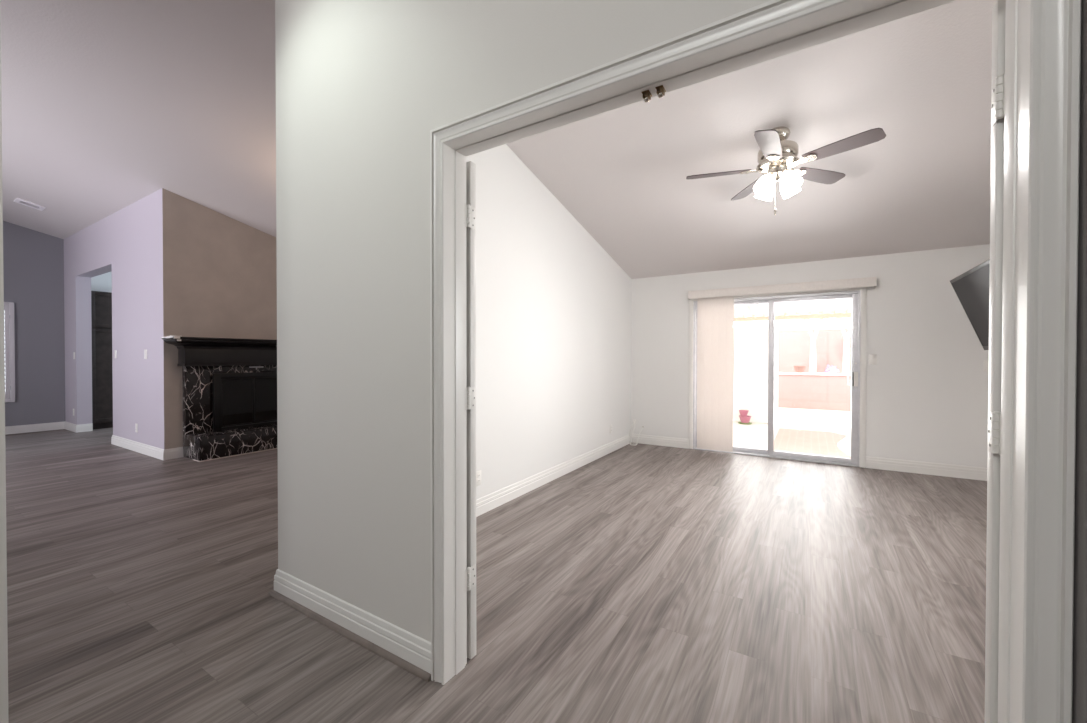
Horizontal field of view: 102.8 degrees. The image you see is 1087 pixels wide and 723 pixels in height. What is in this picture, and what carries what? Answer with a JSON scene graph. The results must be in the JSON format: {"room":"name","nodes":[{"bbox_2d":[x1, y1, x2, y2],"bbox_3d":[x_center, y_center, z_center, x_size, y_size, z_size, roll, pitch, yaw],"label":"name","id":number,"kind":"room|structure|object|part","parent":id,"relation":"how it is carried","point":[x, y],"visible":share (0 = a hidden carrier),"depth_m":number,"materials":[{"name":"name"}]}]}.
{"room":"hallway","nodes":[
{"label":"hallway","id":0,"kind":"room"},
{"bbox_2d":[0,16,8,722],"bbox_3d":[-2.531,-0.687,-0.056,0.120,3.852,3.262,0,1,32],"label":"wall","id":1,"kind":"structure","parent":0,"point":[4,718],"depth_m":1.31,"materials":[{"name":"white paint"}]},
{"bbox_2d":[3,221,111,426],"bbox_3d":[-8.731,-0.763,7.144,0.580,3.852,9.051,0,1,32],"label":"wall","id":2,"kind":"structure","parent":0,"point":[33,261],"depth_m":7.19,"materials":[{"name":"grey paint"}]},
{"bbox_2d":[4,302,14,402],"bbox_3d":[-8.851,-0.143,6.416,0.056,1.599,1.315,0,1,32],"label":"plantation shutter","id":3,"kind":"object","parent":2,"relation":"attached to","point":[9,334],"visible":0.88,"depth_m":6.93,"materials":[{"name":"white wood"}]},
{"bbox_3d":[-8.700,-0.145,6.679,0.022,1.495,0.604,0,1,32],"label":"shutter panel","id":4,"kind":"part","parent":3,"relation":"part of","materials":[{"name":"white"}]},
{"bbox_2d":[5,421,64,434],"bbox_3d":[-9.551,1.116,5.317,0.015,0.128,5.049,0,1,32],"label":"baseboard","id":5,"kind":"structure","parent":2,"relation":"attached to","point":[55,425],"depth_m":7.17,"materials":[{"name":"white wood"}]},
{"bbox_2d":[64,188,163,448],"bbox_3d":[-6.401,-0.473,6.437,4.434,3.290,0.180,0,1,32],"label":"wall","id":6,"kind":"structure","parent":0,"point":[128,242],"depth_m":5.88,"materials":[{"name":"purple paint"}]},
{"bbox_2d":[64,421,92,432],"bbox_3d":[-7.888,1.097,7.355,0.688,0.128,0.195,0,1,32],"label":"baseboard","id":7,"kind":"structure","parent":6,"relation":"attached to","point":[72,427],"depth_m":7.20,"materials":[{"name":"white wood"}]},
{"bbox_2d":[111,435,182,459],"bbox_3d":[-5.305,1.115,5.771,1.883,0.128,0.196,0,1,32],"label":"baseboard","id":8,"kind":"structure","parent":6,"relation":"attached to","point":[173,453],"depth_m":5.45,"materials":[{"name":"white wood"}]},
{"bbox_2d":[162,188,276,448],"bbox_3d":[-3.596,-0.476,6.958,0.200,3.290,4.002,0,1,32],"label":"wall","id":9,"kind":"structure","parent":0,"point":[220,270],"depth_m":5.58,"materials":[{"name":"beige paint"}]},
{"bbox_2d":[5,427,986,722],"bbox_3d":[-3.476,1.259,3.914,13.540,0.120,9.211,0,1,32],"label":"floor","id":10,"kind":"structure","parent":0,"point":[639,583],"depth_m":2.25,"materials":[{"name":"plastic"}]},
{"bbox_2d":[91,291,112,428],"bbox_3d":[-7.632,-0.024,7.845,0.488,2.362,0.917,0,1,32],"label":"pantry cabinet","id":11,"kind":"object","parent":10,"relation":"on","point":[101,302],"visible":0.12,"depth_m":7.46,"materials":[{"name":"brown wood"}]},
{"bbox_3d":[-7.552,-0.886,7.519,0.020,0.608,0.450,0,1,32],"label":"door","id":12,"kind":"part","parent":11,"relation":"part of","materials":[{"name":"brown wood"}]},
{"bbox_3d":[-7.553,0.242,7.530,0.020,1.605,0.450,0,1,32],"label":"door","id":13,"kind":"part","parent":11,"relation":"part of","materials":[{"name":"brown wood"}]},
{"bbox_2d":[161,335,277,461],"bbox_3d":[-3.860,0.430,5.888,0.490,1.499,1.930,0,1,32],"label":"fireplace","id":14,"kind":"object","parent":10,"relation":"on","point":[230,384],"visible":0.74,"depth_m":5.58,"materials":[{"name":"black stone"}]},
{"bbox_3d":[-4.083,0.540,5.793,0.016,0.623,0.392,0,1,32],"label":"glass door","id":15,"kind":"part","parent":14,"relation":"part of","materials":[{"name":"black glass"}]},
{"bbox_3d":[-4.084,0.542,5.794,0.005,0.589,0.364,0,1,32],"label":"pane","id":16,"kind":"part","parent":14,"relation":"part of","materials":[{"name":"black glass"}]},
{"bbox_3d":[-3.986,0.519,5.967,0.065,0.741,0.962,0,1,32],"label":"firebox frame","id":17,"kind":"part","parent":14,"relation":"part of","materials":[{"name":"black metal"}]},
{"bbox_3d":[-3.875,0.537,6.133,0.016,0.623,0.392,0,1,32],"label":"glass door","id":18,"kind":"part","parent":14,"relation":"part of","materials":[{"name":"black glass"}]},
{"bbox_3d":[-3.876,0.539,6.133,0.005,0.589,0.364,0,1,32],"label":"pane","id":19,"kind":"part","parent":14,"relation":"part of","materials":[{"name":"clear glass"}]},
{"bbox_2d":[629,420,642,444],"bbox_3d":[1.299,1.014,6.190,0.195,0.337,0.172,0,1,-43],"label":"cable","id":20,"kind":"object","parent":10,"relation":"on","point":[634,421],"visible":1,"depth_m":6.23,"materials":[{"name":"white plastic"}]},
{"bbox_2d":[0,0,996,278],"bbox_3d":[-3.132,-1.952,3.720,12.790,1.618,9.291,0,1,32],"label":"ceiling","id":21,"kind":"structure","parent":0,"point":[107,105],"depth_m":3.59,"materials":[{"name":"white paint"}]},
{"bbox_2d":[13,198,45,210],"bbox_3d":[-7.247,-2.215,6.118,0.225,0.070,0.266,0,1,32],"label":"ceiling vent","id":22,"kind":"object","parent":21,"relation":"in","point":[17,200],"visible":1,"depth_m":6.11,"materials":[{"name":"white metal"}]},
{"bbox_2d":[686,126,885,214],"bbox_3d":[1.713,-1.394,3.197,1.249,0.629,1.209,0,1,32],"label":"ceiling fan","id":23,"kind":"object","parent":21,"relation":"hanging from","point":[777,155],"visible":1,"depth_m":3.13,"materials":[{"name":"silver metal"}]},
{"bbox_3d":[1.344,-1.443,3.346,0.460,0.035,0.138,0,1,17],"label":"blade","id":24,"kind":"part","parent":23,"relation":"part of","materials":[{"name":"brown wood"}]},
{"bbox_3d":[1.731,-1.446,3.643,0.138,0.035,0.460,0,1,-1],"label":"blade","id":25,"kind":"part","parent":23,"relation":"part of","materials":[{"name":"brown wood"}]},
{"bbox_3d":[1.624,-1.303,3.194,0.140,0.154,0.142,0,1,32],"label":"lamp shade","id":26,"kind":"part","parent":23,"relation":"part of","materials":[{"name":"white glass"}]},
{"bbox_3d":[1.707,-1.304,3.347,0.142,0.154,0.140,0,1,32],"label":"lamp shade","id":27,"kind":"part","parent":23,"relation":"part of","materials":[{"name":"white glass"}]},
{"bbox_3d":[1.502,-1.439,2.889,0.144,0.035,0.464,0,1,32],"label":"blade","id":28,"kind":"part","parent":23,"relation":"part of","materials":[{"name":"brown wood"}]},
{"bbox_3d":[1.860,-1.303,3.265,0.140,0.154,0.142,0,1,32],"label":"lamp shade","id":29,"kind":"part","parent":23,"relation":"part of","materials":[{"name":"white glass"}]},
{"bbox_3d":[1.777,-1.302,3.111,0.142,0.154,0.140,0,1,32],"label":"lamp shade","id":30,"kind":"part","parent":23,"relation":"part of","materials":[{"name":"white glass"}]},
{"bbox_3d":[2.133,-1.443,3.366,0.460,0.035,0.138,0,1,-19],"label":"blade","id":31,"kind":"part","parent":23,"relation":"part of","materials":[{"name":"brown wood"}]},
{"bbox_3d":[1.994,-1.438,2.899,0.138,0.035,0.460,0,1,-37],"label":"blade","id":32,"kind":"part","parent":23,"relation":"part of","materials":[{"name":"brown wood"}]},
{"bbox_2d":[275,0,770,641],"bbox_3d":[0.402,-0.510,1.226,4.139,3.477,0.112,0,1,32],"label":"wall","id":33,"kind":"structure","parent":0,"point":[362,86],"depth_m":1.85,"materials":[{"name":"white paint"}]},
{"bbox_2d":[464,161,475,658],"bbox_3d":[-0.621,0.201,1.951,0.772,2.024,0.091,0,1,32],"label":"door","id":34,"kind":"structure","parent":33,"relation":"in","point":[470,206],"depth_m":1.76,"materials":[{"name":"white wood"}]},
{"bbox_2d":[642,90,651,102],"bbox_3d":[0.312,-0.796,1.308,0.022,0.025,0.036,0,1,32],"label":"roller catch","id":35,"kind":"object","parent":33,"relation":"attached to","point":[647,95],"visible":1,"depth_m":1.30,"materials":[{"name":"gold metal"}]},
{"bbox_3d":[0.312,-0.807,1.308,0.022,0.003,0.036,0,1,32],"label":"plate","id":36,"kind":"part","parent":35,"relation":"part of","materials":[{"name":"gold metal"}]},
{"bbox_2d":[655,85,665,97],"bbox_3d":[0.348,-0.795,1.286,0.022,0.025,0.036,0,1,32],"label":"roller catch","id":37,"kind":"object","parent":33,"relation":"attached to","point":[660,90],"visible":1,"depth_m":1.28,"materials":[{"name":"gold metal"}]},
{"bbox_3d":[0.348,-0.806,1.286,0.022,0.003,0.036,0,1,32],"label":"plate","id":38,"kind":"part","parent":37,"relation":"part of","materials":[{"name":"gold metal"}]},
{"bbox_2d":[445,0,1027,722],"bbox_3d":[0.310,0.202,1.289,1.550,2.052,0.112,0,1,32],"label":"trim","id":39,"kind":"structure","parent":33,"relation":"attached to","point":[858,7],"depth_m":1.08,"materials":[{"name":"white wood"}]},
{"bbox_2d":[430,0,1080,722],"bbox_3d":[0.275,0.177,1.233,1.651,2.102,0.019,0,1,32],"label":"trim","id":40,"kind":"structure","parent":33,"relation":"attached to","point":[1054,26],"depth_m":0.82,"materials":[{"name":"white wood"}]},
{"bbox_2d":[985,0,1005,722],"bbox_3d":[1.319,0.214,0.760,0.770,2.024,0.091,0,1,32],"label":"door","id":41,"kind":"structure","parent":33,"relation":"in","point":[999,9],"depth_m":0.96,"materials":[{"name":"white wood"}]},
{"bbox_2d":[466,144,631,499],"bbox_3d":[-0.026,-0.528,4.334,0.159,3.452,4.739,0,1,32],"label":"wall","id":42,"kind":"structure","parent":0,"point":[554,308],"depth_m":4.15,"materials":[{"name":"white paint"}]},
{"bbox_2d":[268,590,430,681],"bbox_3d":[-0.513,1.204,2.656,1.170,0.020,1.633,0,1,32],"label":"trim","id":43,"kind":"structure","parent":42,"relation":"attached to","point":[376,649],"depth_m":1.89,"materials":[{"name":"grey wood"}]},
{"bbox_2d":[274,434,631,673],"bbox_3d":[0.350,1.137,4.044,1.152,0.128,4.866,0,1,32],"label":"baseboard","id":44,"kind":"structure","parent":42,"relation":"attached to","point":[416,650],"depth_m":2.06,"materials":[{"name":"white wood"}]},
{"bbox_2d":[476,470,480,485],"bbox_3d":[-0.510,0.917,3.400,0.008,0.115,0.070,0,1,32],"label":"wall outlet","id":45,"kind":"object","parent":42,"relation":"attached to","point":[478,473],"visible":0.88,"depth_m":3.40,"materials":[{"name":"white plastic"}]},
{"bbox_2d":[631,244,989,467],"bbox_3d":[-0.975,-0.041,7.783,13.340,2.408,0.140,0,1,32],"label":"wall","id":46,"kind":"structure","parent":0,"point":[927,388],"depth_m":4.75,"materials":[{"name":"white paint"}]},
{"bbox_2d":[632,434,687,448],"bbox_3d":[1.628,1.118,6.105,0.797,0.128,0.015,0,1,32],"label":"baseboard","id":47,"kind":"structure","parent":46,"relation":"attached to","point":[643,439],"depth_m":6.09,"materials":[{"name":"white wood"}]},
{"bbox_2d":[693,290,860,466],"bbox_3d":[2.828,0.189,5.427,1.830,2.001,0.131,0,1,32],"label":"door","id":48,"kind":"structure","parent":46,"relation":"in","point":[855,295],"depth_m":5.25,"materials":[{"name":"metal"}]},
{"bbox_3d":[2.483,0.195,5.683,0.931,1.943,0.034,0,1,32],"label":"fixed panel","id":49,"kind":"part","parent":48,"relation":"part of","materials":[{"name":"glass"}]},
{"bbox_3d":[3.200,0.201,5.184,0.917,1.943,0.034,0,1,32],"label":"sliding panel","id":50,"kind":"part","parent":48,"relation":"part of","materials":[{"name":"glass"}]},
{"bbox_3d":[3.552,0.200,4.934,0.044,0.166,0.024,0,1,32],"label":"handle plate","id":51,"kind":"part","parent":48,"relation":"part of","materials":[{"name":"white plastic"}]},
{"bbox_2d":[688,287,866,467],"bbox_3d":[2.799,0.162,5.380,1.940,2.056,0.012,0,1,32],"label":"trim","id":52,"kind":"structure","parent":46,"relation":"attached to","point":[863,330],"depth_m":4.90,"materials":[{"name":"white wood"}]},
{"bbox_2d":[688,277,875,451],"bbox_3d":[2.808,0.115,5.315,2.005,2.095,0.112,0,1,32],"label":"vertical blind","id":53,"kind":"object","parent":46,"relation":"attached to","point":[715,341],"visible":1,"depth_m":5.63,"materials":[{"name":"fabric"}]},
{"bbox_2d":[869,354,876,364],"bbox_3d":[3.679,-0.022,4.840,0.070,0.115,0.008,0,1,32],"label":"light switch","id":54,"kind":"object","parent":46,"relation":"attached to","point":[872,357],"visible":1,"depth_m":4.84,"materials":[{"name":"white plastic"}]},
{"bbox_2d":[866,456,986,480],"bbox_3d":[4.105,1.135,4.586,1.122,0.128,0.015,0,1,32],"label":"baseboard","id":55,"kind":"structure","parent":46,"relation":"attached to","point":[947,470],"depth_m":4.60,"materials":[{"name":"white wood"}]},
{"bbox_2d":[983,360,988,371],"bbox_3d":[4.469,0.043,4.356,0.070,0.115,0.008,0,1,32],"label":"light switch","id":56,"kind":"object","parent":46,"relation":"attached to","point":[986,362],"visible":0.53,"depth_m":4.36,"materials":[{"name":"white plastic"}]},
{"bbox_2d":[1072,0,1086,722],"bbox_3d":[-0.056,-0.675,-1.025,0.128,3.852,4.200,0,1,32],"label":"wall","id":57,"kind":"structure","parent":0,"point":[1079,686],"depth_m":0.78,"materials":[{"name":"grey paint"}]},
{"bbox_3d":[3.392,-0.505,2.237,0.100,3.452,4.739,0,1,32],"label":"wall","id":58,"kind":"structure","parent":0,"visible":0},
{"bbox_2d":[950,259,989,349],"bbox_3d":[3.834,-0.448,3.548,0.513,0.693,1.240,0,1,32],"label":"television","id":59,"kind":"object","parent":58,"relation":"attached to","point":[971,287],"visible":0.26,"depth_m":3.85,"materials":[{"name":"grey"}]},
{"label":"outside","id":60,"kind":"structure","parent":0,"visible":0},
{"bbox_2d":[778,408,850,414],"bbox_3d":[9.632,1.246,16.040,30.000,0.190,25.009,0,1,32],"label":"ground","id":61,"kind":"structure","parent":60,"point":[779,409],"depth_m":10.44,"materials":[{"name":"white concrete"}]},
{"bbox_2d":[733,411,850,455],"bbox_3d":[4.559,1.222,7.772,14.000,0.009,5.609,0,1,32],"label":"patio slab","id":62,"kind":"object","parent":61,"relation":"on","point":[754,435],"visible":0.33,"depth_m":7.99,"materials":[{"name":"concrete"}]},
{"bbox_2d":[733,326,778,423],"bbox_3d":[2.588,0.253,9.664,4.650,1.890,0.170,0,1,32],"label":"wall","id":63,"kind":"structure","parent":62,"relation":"on","point":[750,386],"depth_m":8.60,"materials":[{"name":"white paint"}]},
{"bbox_2d":[733,298,851,321],"bbox_3d":[4.260,-0.038,7.271,10.000,2.522,4.454,0,1,32],"label":"patio cover","id":64,"kind":"object","parent":62,"relation":"on","point":[841,308],"visible":0.09,"depth_m":8.55,"materials":[{"name":"white"}]},
{"bbox_2d":[774,428,850,457],"bbox_3d":[4.022,1.231,6.487,1.010,0.009,2.700,0,1,32],"label":"outdoor rug","id":65,"kind":"object","parent":62,"relation":"on","point":[823,443],"visible":0.73,"depth_m":6.56,"materials":[{"name":"beige fabric"}]},
{"bbox_3d":[3.921,1.200,8.438,0.250,0.020,0.250,0,1,32],"label":"tray","id":66,"kind":"object","parent":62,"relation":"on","visible":0},
{"bbox_2d":[739,415,750,422],"bbox_3d":[3.921,1.124,8.437,0.224,0.130,0.224,0,1,32],"label":"pot","id":67,"kind":"object","parent":66,"relation":"on","point":[744,419],"visible":0.98,"depth_m":8.37,"materials":[{"name":"red"}]},
{"bbox_2d":[739,410,748,415],"bbox_3d":[3.900,1.006,8.449,0.184,0.110,0.184,0,1,32],"label":"bowl","id":68,"kind":"object","parent":67,"relation":"on","point":[742,412],"visible":1,"depth_m":8.40,"materials":[{"name":"red"}]},
{"bbox_2d":[778,372,850,410],"bbox_3d":[7.006,0.745,10.800,13.000,0.910,0.240,0,1,32],"label":"wall","id":69,"kind":"structure","parent":61,"relation":"on","point":[817,391],"depth_m":10.83,"materials":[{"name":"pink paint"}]},
{"bbox_2d":[793,366,805,372],"bbox_3d":[6.542,0.196,11.079,0.284,0.180,0.284,0,1,32],"label":"terracotta pot","id":70,"kind":"object","parent":69,"relation":"on","point":[798,369],"visible":1,"depth_m":10.99,"materials":[{"name":"brown ceramic"}]},
{"bbox_2d":[778,328,851,372],"bbox_3d":[7.755,0.149,12.012,15.000,2.080,0.180,0,1,32],"label":"wall","id":71,"kind":"structure","parent":61,"relation":"on","point":[793,345],"depth_m":12.11,"materials":[{"name":"white paint"}]},
{"bbox_3d":[7.382,0.774,11.411,13.000,0.840,1.245,0,1,32],"label":"planter bed","id":72,"kind":"object","parent":61,"relation":"on","visible":0},
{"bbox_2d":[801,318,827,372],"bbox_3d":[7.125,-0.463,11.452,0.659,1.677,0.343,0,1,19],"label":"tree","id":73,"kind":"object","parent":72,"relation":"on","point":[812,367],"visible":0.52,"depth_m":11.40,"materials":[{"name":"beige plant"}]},
{"bbox_2d":[824,365,838,372],"bbox_3d":[7.362,0.236,11.082,0.346,0.312,0.366,0,1,32],"label":"flowering plant","id":74,"kind":"object","parent":72,"relation":"on","point":[829,369],"visible":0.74,"depth_m":11.04,"materials":[{"name":"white plant"}]},
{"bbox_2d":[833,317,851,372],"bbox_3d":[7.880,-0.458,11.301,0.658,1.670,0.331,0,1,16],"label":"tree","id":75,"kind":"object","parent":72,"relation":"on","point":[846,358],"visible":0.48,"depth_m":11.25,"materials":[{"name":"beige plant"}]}
]}

